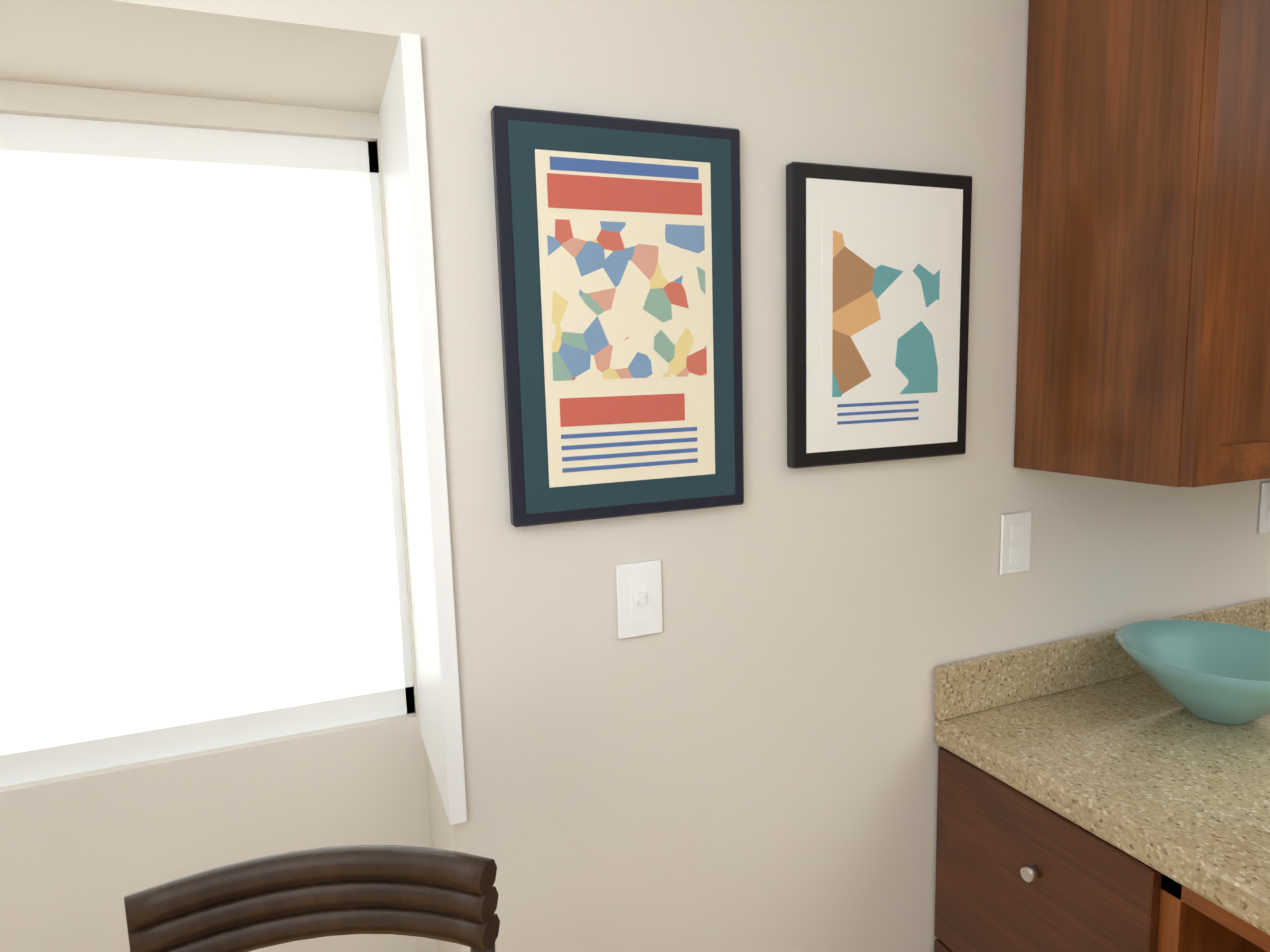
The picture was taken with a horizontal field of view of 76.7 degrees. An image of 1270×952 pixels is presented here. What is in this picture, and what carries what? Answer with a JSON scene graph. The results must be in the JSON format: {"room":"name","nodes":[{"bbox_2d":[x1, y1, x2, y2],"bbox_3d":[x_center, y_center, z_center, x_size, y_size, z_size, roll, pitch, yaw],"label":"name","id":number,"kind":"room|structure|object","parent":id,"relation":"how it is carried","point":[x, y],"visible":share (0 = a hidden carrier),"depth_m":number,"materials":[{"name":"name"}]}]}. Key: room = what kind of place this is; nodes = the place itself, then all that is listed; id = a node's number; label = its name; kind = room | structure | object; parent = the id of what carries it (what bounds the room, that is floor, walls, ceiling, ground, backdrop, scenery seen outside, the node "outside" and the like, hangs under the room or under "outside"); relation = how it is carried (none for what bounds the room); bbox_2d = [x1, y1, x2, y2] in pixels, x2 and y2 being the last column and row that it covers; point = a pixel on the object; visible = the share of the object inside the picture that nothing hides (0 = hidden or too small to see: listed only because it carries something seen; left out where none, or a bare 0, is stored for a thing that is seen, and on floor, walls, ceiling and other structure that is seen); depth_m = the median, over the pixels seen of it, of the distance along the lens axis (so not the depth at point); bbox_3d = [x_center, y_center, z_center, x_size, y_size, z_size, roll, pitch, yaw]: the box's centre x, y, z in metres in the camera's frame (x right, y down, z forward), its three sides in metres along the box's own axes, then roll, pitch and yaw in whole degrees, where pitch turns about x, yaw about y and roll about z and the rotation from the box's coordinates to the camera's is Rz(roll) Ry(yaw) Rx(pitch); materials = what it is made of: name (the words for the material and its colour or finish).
{"room":"kitchen","nodes":[
{"label":"kitchen","id":0,"kind":"room"},
{"bbox_2d":[0,0,1269,951],"bbox_3d":[1.022,0.259,-0.371,7.080,2.700,4.660,-5,8,-22],"label":"wall","id":1,"kind":"structure","parent":0,"point":[738,753],"depth_m":1.29,"materials":[{"name":"beige paint"}]},
{"bbox_2d":[0,33,466,824],"bbox_3d":[-1.017,0.001,1.012,1.468,1.070,0.422,-5,8,-22],"label":"dining room window","id":2,"kind":"structure","parent":1,"relation":"in","point":[200,525],"depth_m":1.32,"materials":[{"name":"white glass"}]},
{"bbox_2d":[490,105,743,526],"bbox_3d":[-0.010,-0.222,1.165,0.370,0.565,0.025,-5,8,-22],"label":"picture frame","id":3,"kind":"object","parent":1,"relation":"attached to","point":[619,261],"visible":1,"depth_m":1.15,"materials":[{"name":"black"}]},
{"bbox_2d":[616,560,662,638],"bbox_3d":[0.009,0.190,1.229,0.074,0.116,0.014,-5,8,-22],"label":"switch plate","id":4,"kind":"object","parent":1,"relation":"attached to","point":[639,599],"visible":1,"depth_m":1.23,"materials":[{"name":"white plastic"}]},
{"bbox_2d":[786,161,971,468],"bbox_3d":[0.411,-0.261,1.333,0.360,0.475,0.025,-5,8,-22],"label":"picture frame","id":5,"kind":"object","parent":1,"relation":"attached to","point":[877,280],"visible":0.98,"depth_m":1.31,"materials":[{"name":"black"}]},
{"bbox_2d":[999,511,1031,574],"bbox_3d":[0.720,0.127,1.517,0.074,0.116,0.008,-5,8,-22],"label":"outlet","id":6,"kind":"object","parent":1,"relation":"attached to","point":[1015,543],"visible":1,"depth_m":1.51,"materials":[{"name":"white plastic"}]},
{"bbox_2d":[934,600,1264,719],"bbox_3d":[0.984,0.364,1.644,0.928,0.100,0.020,-5,8,-22],"label":"backsplash","id":7,"kind":"structure","parent":1,"relation":"attached to","point":[964,687],"depth_m":1.56,"materials":[{"name":"beige stone"}]},
{"bbox_2d":[1014,0,1269,487],"bbox_3d":[1.214,-0.499,1.452,0.980,0.940,0.358,-5,8,-22],"label":"upper cabinet","id":8,"kind":"object","parent":1,"relation":"attached to","point":[1143,354],"visible":1,"depth_m":1.24,"materials":[{"name":"brown wood"}]},
{"bbox_2d":[1258,482,1269,533],"bbox_3d":[1.429,0.069,1.800,0.074,0.116,0.008,-5,8,-22],"label":"outlet","id":9,"kind":"object","parent":1,"relation":"attached to","point":[1264,520],"visible":1,"depth_m":1.79,"materials":[{"name":"white plastic"}]},
{"bbox_3d":[1.064,1.644,-0.167,7.200,0.100,4.900,-5,8,-22],"label":"floor","id":10,"kind":"structure","parent":0,"visible":0},
{"bbox_2d":[124,845,499,951],"bbox_3d":[-0.280,0.962,0.694,0.410,1.109,0.457,-3,8,-7],"label":"bar stool","id":11,"kind":"object","parent":10,"relation":"on","point":[287,897],"visible":1,"depth_m":0.81,"materials":[{"name":"brown wood"}]},
{"bbox_2d":[934,740,1269,951],"bbox_3d":[1.072,0.926,1.516,0.890,0.886,0.444,-5,8,-22],"label":"base cabinet","id":12,"kind":"object","parent":10,"relation":"on","point":[1016,872],"depth_m":1.30,"materials":[{"name":"wood"}]},
{"bbox_2d":[934,672,1269,939],"bbox_3d":[1.423,0.565,0.589,0.928,0.050,2.336,-5,8,-22],"label":"countertop","id":13,"kind":"structure","parent":12,"relation":"on","point":[1190,795],"depth_m":1.28,"materials":[{"name":"beige stone"}]},
{"bbox_2d":[1115,619,1269,725],"bbox_3d":[1.066,0.373,1.460,0.336,0.125,0.336,-5,8,-22],"label":"bowl","id":14,"kind":"object","parent":13,"relation":"on","point":[1216,672],"visible":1,"depth_m":1.52,"materials":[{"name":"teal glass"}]},
{"bbox_2d":[1259,597,1269,630],"bbox_3d":[2.575,0.744,2.000,2.216,1.035,0.648,-5,8,-22],"label":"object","id":15,"kind":"object","parent":10,"relation":"on","point":[1266,625],"visible":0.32,"depth_m":1.81,"materials":[{"name":"stone"}]}
]}

